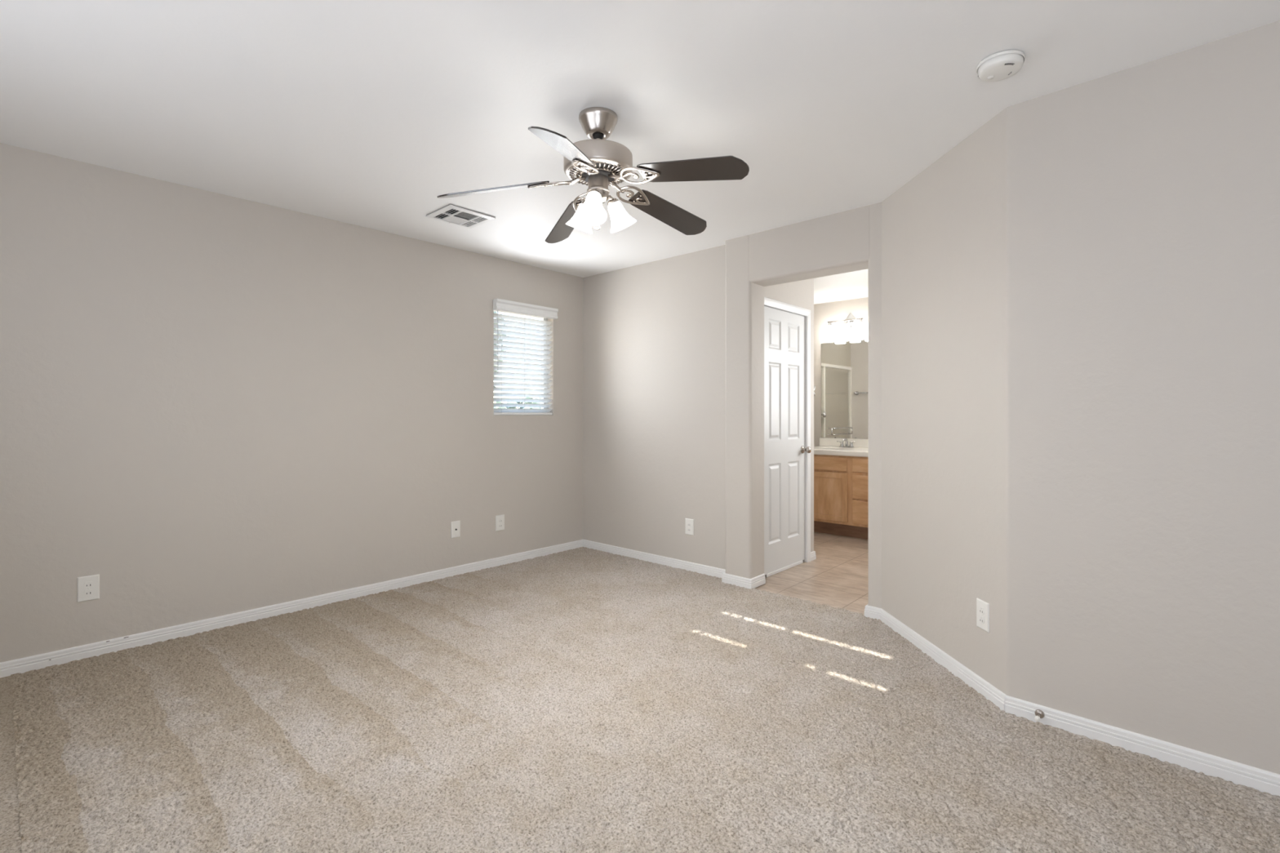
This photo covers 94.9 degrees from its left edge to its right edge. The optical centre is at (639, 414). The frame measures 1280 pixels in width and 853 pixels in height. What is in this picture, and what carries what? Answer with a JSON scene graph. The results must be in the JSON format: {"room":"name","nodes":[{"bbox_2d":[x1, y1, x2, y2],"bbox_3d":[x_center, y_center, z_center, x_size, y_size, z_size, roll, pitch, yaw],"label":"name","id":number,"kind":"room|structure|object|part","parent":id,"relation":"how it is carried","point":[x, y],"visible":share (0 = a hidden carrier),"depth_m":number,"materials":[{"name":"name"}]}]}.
{"room":"empty bedroom","nodes":[
{"label":"empty bedroom","id":0,"kind":"room"},
{"bbox_2d":[0,142,582,662],"bbox_3d":[-2.063,0.009,3.733,0.140,2.500,4.687,0,0,42],"label":"wall","id":1,"kind":"structure","parent":0,"point":[212,404],"depth_m":3.36,"materials":[{"name":"beige paint"}]},
{"bbox_2d":[77,573,99,602],"bbox_3d":[-2.722,0.859,2.898,0.009,0.122,0.080,0,0,42],"label":"wall outlet","id":2,"kind":"object","parent":1,"relation":"attached to","point":[88,587],"visible":1,"depth_m":2.90,"materials":[{"name":"white plastic"}]},
{"bbox_2d":[84,589,93,595],"bbox_3d":[-2.720,0.878,2.896,0.004,0.027,0.034,0,0,42],"label":"receptacle","id":3,"kind":"object","parent":2,"relation":"attached to","point":[86,592],"depth_m":2.89,"materials":[{"name":"white plastic"}]},
{"bbox_2d":[84,581,93,587],"bbox_3d":[-2.720,0.839,2.896,0.004,0.027,0.034,0,0,42],"label":"receptacle","id":4,"kind":"object","parent":2,"relation":"attached to","point":[86,584],"depth_m":2.89,"materials":[{"name":"white plastic"}]},
{"bbox_2d":[0,539,583,677],"bbox_3d":[-2.007,1.169,3.681,0.013,0.068,4.447,0,0,42],"label":"baseboard","id":5,"kind":"structure","parent":1,"relation":"attached to","point":[21,665],"depth_m":3.38,"materials":[{"name":"white paint"}]},
{"bbox_2d":[450,520,460,537],"bbox_3d":[-1.371,0.859,4.378,0.016,0.122,0.074,0,0,42],"label":"outlet","id":6,"kind":"object","parent":1,"relation":"attached to","point":[455,526],"visible":1,"depth_m":4.37,"materials":[{"name":"white plastic"}]},
{"bbox_2d":[495,514,504,531],"bbox_3d":[-1.111,0.863,4.669,0.009,0.122,0.080,0,0,42],"label":"wall outlet","id":7,"kind":"object","parent":1,"relation":"attached to","point":[500,519],"visible":1,"depth_m":4.67,"materials":[{"name":"white plastic"}]},
{"bbox_2d":[493,310,547,415],"bbox_3d":[-1.022,-0.440,4.915,0.040,0.893,0.600,0,0,42],"label":"window","id":8,"kind":"structure","parent":1,"relation":"in","point":[542,318],"depth_m":5.09,"materials":[{"name":"white plastic"}]},
{"bbox_2d":[493,298,558,414],"bbox_3d":[-0.949,-0.450,4.849,0.109,0.910,0.614,0,0,42],"label":"window blind","id":9,"kind":"object","parent":8,"relation":"attached to","point":[499,304],"visible":0.91,"depth_m":4.85,"materials":[{"name":"white plastic"}]},
{"bbox_3d":[-1.123,-0.427,4.702,0.051,0.828,0.002,0,0,42],"label":"ladder cord","id":10,"kind":"part","parent":9,"relation":"part of","materials":[{"name":"white fabric"}]},
{"bbox_3d":[-0.971,-0.005,4.867,0.042,0.020,0.590,0,0,42],"label":"rail","id":11,"kind":"part","parent":9,"relation":"part of","materials":[{"name":"white plastic"}]},
{"bbox_2d":[0,546,1279,852],"bbox_3d":[-0.067,1.206,1.909,5.308,0.018,4.476,0,0,42],"label":"floor","id":12,"kind":"structure","parent":0,"point":[581,700],"depth_m":2.13,"materials":[{"name":"carpet"}]},
{"bbox_2d":[0,0,1279,304],"bbox_3d":[0.785,-1.301,2.915,5.640,0.120,7.370,0,0,42],"label":"ceiling","id":13,"kind":"structure","parent":0,"point":[360,113],"depth_m":2.25,"materials":[{"name":"white paint"}]},
{"bbox_2d":[425,204,495,228],"bbox_3d":[-1.121,-1.234,3.676,0.295,0.018,0.314,0,0,42],"label":"ceiling vent","id":14,"kind":"object","parent":13,"relation":"in","point":[451,214],"visible":1,"depth_m":3.66,"materials":[{"name":"white metal"}]},
{"bbox_2d":[436,106,749,243],"bbox_3d":[-0.133,-1.004,2.468,1.242,0.479,1.219,0,0,42],"label":"ceiling fan","id":15,"kind":"object","parent":13,"relation":"hanging from","point":[598,163],"visible":1,"depth_m":2.38,"materials":[{"name":"silver metal"}]},
{"bbox_3d":[-0.598,-0.919,2.400,0.455,0.006,0.130,-10,18,-6],"label":"blade","id":16,"kind":"part","parent":15,"relation":"part of","materials":[{"name":"brown wood"}]},
{"bbox_3d":[-0.345,-0.960,2.430,0.243,0.036,0.106,-10,18,-6],"label":"blade arm","id":17,"kind":"part","parent":15,"relation":"part of","materials":[{"name":"silver metal"}]},
{"bbox_3d":[-0.259,-0.921,2.031,0.130,0.006,0.455,17,13,8],"label":"blade","id":18,"kind":"part","parent":15,"relation":"part of","materials":[{"name":"brown wood"}]},
{"bbox_3d":[-0.352,-0.926,2.838,0.130,0.006,0.455,-19,-1,-26],"label":"blade","id":19,"kind":"part","parent":15,"relation":"part of","materials":[{"name":"brown wood"}]},
{"bbox_3d":[-0.261,-0.835,2.519,0.114,0.130,0.114,0,0,-6],"label":"lamp shade","id":20,"kind":"part","parent":15,"relation":"part of","materials":[{"name":"white glass"}]},
{"bbox_3d":[-0.245,-0.963,2.606,0.106,0.036,0.243,-19,-1,-26],"label":"blade arm","id":21,"kind":"part","parent":15,"relation":"part of","materials":[{"name":"silver metal"}]},
{"bbox_3d":[-0.209,-0.961,2.281,0.106,0.036,0.243,17,13,8],"label":"blade arm","id":22,"kind":"part","parent":15,"relation":"part of","materials":[{"name":"silver metal"}]},
{"bbox_3d":[-0.190,-0.835,2.341,0.116,0.130,0.117,0,0,42],"label":"lamp shade","id":23,"kind":"part","parent":15,"relation":"part of","materials":[{"name":"white glass"}]},
{"bbox_3d":[-0.187,-0.850,2.361,0.047,0.074,0.053,0,0,42],"label":"bulb","id":24,"kind":"part","parent":15,"relation":"part of","materials":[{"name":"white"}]},
{"bbox_3d":[-0.174,-0.899,2.449,0.088,0.052,0.088,0,0,42],"label":"lamp shade","id":25,"kind":"part","parent":15,"relation":"part of","materials":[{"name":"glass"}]},
{"bbox_3d":[-0.116,-0.897,2.468,0.051,0.050,0.062,0,0,42],"label":"light arm","id":26,"kind":"part","parent":15,"relation":"part of","materials":[{"name":"silver metal"}]},
{"bbox_3d":[-0.073,-0.835,2.486,0.118,0.130,0.119,0,0,42],"label":"lamp shade","id":27,"kind":"part","parent":15,"relation":"part of","materials":[{"name":"white glass"}]},
{"bbox_3d":[-0.047,-0.966,2.565,0.243,0.036,0.106,11,-24,-42],"label":"blade arm","id":28,"kind":"part","parent":15,"relation":"part of","materials":[{"name":"silver metal"}]},
{"bbox_3d":[-0.025,-0.965,2.364,0.243,0.036,0.106,10,-12,29],"label":"blade arm","id":29,"kind":"part","parent":15,"relation":"part of","materials":[{"name":"silver metal"}]},
{"bbox_3d":[0.141,-0.933,2.739,0.455,0.006,0.130,11,-24,-42],"label":"blade","id":30,"kind":"part","parent":15,"relation":"part of","materials":[{"name":"brown wood"}]},
{"bbox_3d":[0.198,-0.930,2.238,0.455,0.006,0.130,10,-12,29],"label":"blade","id":31,"kind":"part","parent":15,"relation":"part of","materials":[{"name":"brown wood"}]},
{"bbox_2d":[976,49,1025,81],"bbox_3d":[1.268,-1.218,2.066,0.148,0.043,0.148,0,0,42],"label":"smoke detector","id":32,"kind":"object","parent":13,"relation":"attached to","point":[1001,65],"visible":1,"depth_m":2.04,"materials":[{"name":"white plastic"}]},
{"bbox_2d":[582,244,725,569],"bbox_3d":[0.120,0.009,4.834,1.610,2.500,0.120,0,0,42],"label":"wall","id":33,"kind":"structure","parent":0,"point":[654,332],"depth_m":4.73,"materials":[{"name":"beige paint"}]},
{"bbox_2d":[582,539,725,577],"bbox_3d":[0.073,1.169,4.787,1.577,0.068,0.013,0,0,42],"label":"baseboard","id":34,"kind":"structure","parent":33,"relation":"attached to","point":[695,567],"depth_m":4.72,"materials":[{"name":"white paint"}]},
{"bbox_2d":[684,518,693,535],"bbox_3d":[0.379,0.865,4.511,0.080,0.122,0.009,0,0,42],"label":"wall outlet","id":35,"kind":"object","parent":33,"relation":"attached to","point":[689,523],"visible":1,"depth_m":4.51,"materials":[{"name":"white plastic"}]},
{"bbox_2d":[764,278,813,551],"bbox_3d":[0.770,0.009,4.913,1.028,2.500,0.895,0,0,42],"label":"wall","id":36,"kind":"structure","parent":0,"point":[798,293],"depth_m":4.84,"materials":[{"name":"beige paint"}]},
{"bbox_2d":[764,297,810,562],"bbox_3d":[1.085,0.174,4.566,0.126,2.066,0.807,0,0,42],"label":"trim","id":37,"kind":"structure","parent":36,"relation":"attached to","point":[768,302],"depth_m":4.80,"materials":[{"name":"white paint"}]},
{"bbox_2d":[764,306,811,577],"bbox_3d":[1.122,0.203,4.529,0.105,2.005,0.721,0,0,42],"label":"door","id":38,"kind":"structure","parent":36,"relation":"in","point":[784,449],"depth_m":4.55,"materials":[{"name":"white paint"}]},
{"bbox_3d":[1.347,0.287,4.750,0.070,0.064,0.064,0,0,42],"label":"knob","id":39,"kind":"part","parent":38,"relation":"part of","materials":[{"name":"silver metal"}]},
{"bbox_2d":[810,551,816,560],"bbox_3d":[1.061,1.174,5.202,1.011,0.068,0.101,0,0,42],"label":"baseboard","id":40,"kind":"structure","parent":36,"relation":"attached to","point":[813,556],"depth_m":4.86,"materials":[{"name":"white paint"}]},
{"bbox_2d":[725,202,881,608],"bbox_3d":[1.091,0.009,3.870,1.164,2.500,0.216,0,0,42],"label":"wall","id":41,"kind":"structure","parent":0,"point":[848,241],"depth_m":4.06,"materials":[{"name":"beige paint"}]},
{"bbox_2d":[721,572,765,588],"bbox_3d":[0.739,1.169,4.184,0.245,0.068,0.196,0,0,42],"label":"baseboard","id":42,"kind":"structure","parent":41,"relation":"attached to","point":[753,583],"depth_m":4.11,"materials":[{"name":"white paint"}]},
{"bbox_2d":[755,531,868,614],"bbox_3d":[1.429,1.263,5.250,3.350,0.111,2.790,0,0,42],"label":"floor tile","id":43,"kind":"structure","parent":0,"point":[838,575],"depth_m":4.35,"materials":[{"name":"beige tile"}]},
{"bbox_2d":[813,454,868,539],"bbox_3d":[2.352,0.807,5.816,1.505,0.801,0.610,0,0,42],"label":"vanity cabinet","id":44,"kind":"object","parent":43,"relation":"on","point":[841,483],"visible":0.26,"depth_m":5.77,"materials":[{"name":"brown wood"}]},
{"bbox_3d":[1.815,0.489,5.905,0.549,0.130,0.019,0,0,42],"label":"drawer","id":45,"kind":"part","parent":44,"relation":"part of","materials":[{"name":"brown wood"}]},
{"bbox_3d":[1.816,0.815,5.904,0.553,0.476,0.019,0,0,42],"label":"door","id":46,"kind":"part","parent":44,"relation":"part of","materials":[{"name":"brown wood"}]},
{"bbox_2d":[813,437,868,457],"bbox_3d":[2.353,0.334,5.824,1.515,0.144,0.654,0,0,42],"label":"countertop","id":47,"kind":"structure","parent":44,"relation":"on","point":[828,446],"depth_m":6.06,"materials":[{"name":"white stone"}]},
{"bbox_2d":[818,447,856,448],"bbox_3d":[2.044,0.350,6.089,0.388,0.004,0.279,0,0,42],"label":"basin","id":48,"kind":"object","parent":47,"relation":"in","point":[819,447],"depth_m":6.06,"materials":[{"name":"white ceramic"}]},
{"bbox_2d":[836,438,855,448],"bbox_3d":[2.192,0.303,6.251,0.154,0.100,0.146,0,0,0],"label":"bathroom faucet","id":49,"kind":"object","parent":47,"relation":"on","point":[846,440],"visible":0.99,"depth_m":6.25,"materials":[{"name":"silver metal"}]},
{"bbox_3d":[2.175,0.297,6.231,0.032,0.088,0.130,0,0,42],"label":"spout","id":50,"kind":"part","parent":49,"relation":"part of","materials":[{"name":"silver metal"}]},
{"bbox_3d":[2.196,0.943,5.558,0.370,0.220,0.019,0,0,42],"label":"drawer","id":51,"kind":"part","parent":44,"relation":"part of","materials":[{"name":"brown wood"}]},
{"bbox_3d":[2.196,0.699,5.558,0.370,0.225,0.019,0,0,42],"label":"drawer","id":52,"kind":"part","parent":44,"relation":"part of","materials":[{"name":"brown wood"}]},
{"bbox_3d":[2.196,0.489,5.558,0.370,0.130,0.019,0,0,42],"label":"drawer","id":53,"kind":"part","parent":44,"relation":"part of","materials":[{"name":"brown wood"}]},
{"bbox_2d":[813,297,868,446],"bbox_3d":[2.376,0.009,6.328,3.300,2.500,0.120,0,0,42],"label":"wall","id":54,"kind":"structure","parent":0,"point":[824,313],"depth_m":6.53,"materials":[{"name":"beige paint"}]},
{"bbox_2d":[819,437,868,448],"bbox_3d":[2.568,0.308,6.056,1.510,0.090,0.021,0,0,42],"label":"backsplash","id":55,"kind":"structure","parent":54,"relation":"attached to","point":[823,442],"depth_m":6.39,"materials":[{"name":"white stone"}]},
{"bbox_2d":[821,339,868,438],"bbox_3d":[2.567,-0.264,6.066,1.464,1.054,0.010,0,0,42],"label":"vanity mirror","id":56,"kind":"object","parent":54,"relation":"attached to","point":[844,365],"visible":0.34,"depth_m":6.38,"materials":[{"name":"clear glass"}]},
{"bbox_2d":[824,312,866,342],"bbox_3d":[2.208,-0.946,6.267,0.446,0.310,0.194,0,0,42],"label":"vanity light","id":57,"kind":"object","parent":54,"relation":"attached to","point":[860,333],"visible":1,"depth_m":6.21,"materials":[{"name":"white glass"}]},
{"bbox_3d":[2.055,-0.876,6.349,0.110,0.170,0.110,0,0,42],"label":"lamp shade","id":58,"kind":"part","parent":57,"relation":"part of","materials":[{"name":"white glass"}]},
{"bbox_3d":[2.180,-0.876,6.236,0.110,0.170,0.110,0,0,42],"label":"lamp shade","id":59,"kind":"part","parent":57,"relation":"part of","materials":[{"name":"white glass"}]},
{"bbox_3d":[2.263,-1.016,6.328,0.150,0.170,0.029,0,0,42],"label":"plate","id":60,"kind":"part","parent":57,"relation":"part of","materials":[{"name":"silver metal"}]},
{"bbox_3d":[2.304,-0.876,6.123,0.110,0.170,0.110,0,0,42],"label":"lamp shade","id":61,"kind":"part","parent":57,"relation":"part of","materials":[{"name":"white glass"}]},
{"bbox_2d":[881,101,1024,700],"bbox_3d":[1.520,0.009,2.912,0.196,2.500,1.167,0,0,-1],"label":"wall","id":62,"kind":"structure","parent":0,"point":[953,235],"depth_m":2.68,"materials":[{"name":"beige paint"}]},
{"bbox_2d":[864,604,1006,711],"bbox_3d":[1.433,1.169,2.960,0.072,0.068,1.182,0,0,-7],"label":"baseboard","id":63,"kind":"structure","parent":62,"relation":"attached to","point":[990,692],"depth_m":2.80,"materials":[{"name":"white paint"}]},
{"bbox_2d":[976,598,989,632],"bbox_3d":[1.468,0.861,2.517,0.009,0.122,0.080,0,0,-4],"label":"wall outlet","id":64,"kind":"object","parent":62,"relation":"attached to","point":[982,607],"visible":1,"depth_m":2.51,"materials":[{"name":"white plastic"}]},
{"bbox_2d":[978,615,984,623],"bbox_3d":[1.466,0.880,2.517,0.004,0.027,0.034,0,0,-4],"label":"receptacle","id":65,"kind":"object","parent":64,"relation":"attached to","point":[981,618],"depth_m":2.51,"materials":[{"name":"white plastic"}]},
{"bbox_2d":[978,606,984,614],"bbox_3d":[1.466,0.841,2.517,0.004,0.027,0.034,0,0,-4],"label":"receptacle","id":66,"kind":"object","parent":64,"relation":"attached to","point":[981,609],"depth_m":2.51,"materials":[{"name":"white plastic"}]},
{"bbox_2d":[1024,20,1279,774],"bbox_3d":[2.194,0.009,1.773,1.745,2.500,0.140,0,0,44],"label":"wall","id":67,"kind":"structure","parent":0,"point":[1152,188],"depth_m":2.05,"materials":[{"name":"beige paint"}]},
{"bbox_2d":[1004,695,1279,795],"bbox_3d":[2.120,1.169,1.738,1.803,0.068,0.013,0,0,44],"label":"baseboard","id":68,"kind":"structure","parent":67,"relation":"attached to","point":[1262,780],"depth_m":2.05,"materials":[{"name":"white paint"}]},
{"bbox_2d":[1034,709,1044,721],"bbox_3d":[1.535,1.165,2.262,0.033,0.033,0.057,0,0,42],"label":"door stop","id":69,"kind":"object","parent":68,"relation":"attached to","point":[1039,714],"visible":1,"depth_m":2.27,"materials":[{"name":"silver metal"}]},
{"label":"outside","id":70,"kind":"structure","parent":0,"visible":0},
{"bbox_3d":[-9.758,1.424,22.391,35.432,0.050,60.000,0,0,42],"label":"ground","id":71,"kind":"structure","parent":70,"visible":0},
{"bbox_2d":[493,311,506,386],"bbox_3d":[-4.307,-0.923,13.913,3.128,4.655,2.005,0,0,42],"label":"tree","id":72,"kind":"object","parent":71,"relation":"on","point":[494,311],"visible":0.02,"depth_m":13.64,"materials":[{"name":"green plant"}]},
{"bbox_2d":[493,397,541,408],"bbox_3d":[-1.156,0.584,12.706,1.334,2.151,7.195,0,0,42],"label":"hedge","id":73,"kind":"object","parent":71,"relation":"on","point":[519,397],"visible":0.02,"depth_m":11.33,"materials":[{"name":"green plant"}]}
]}

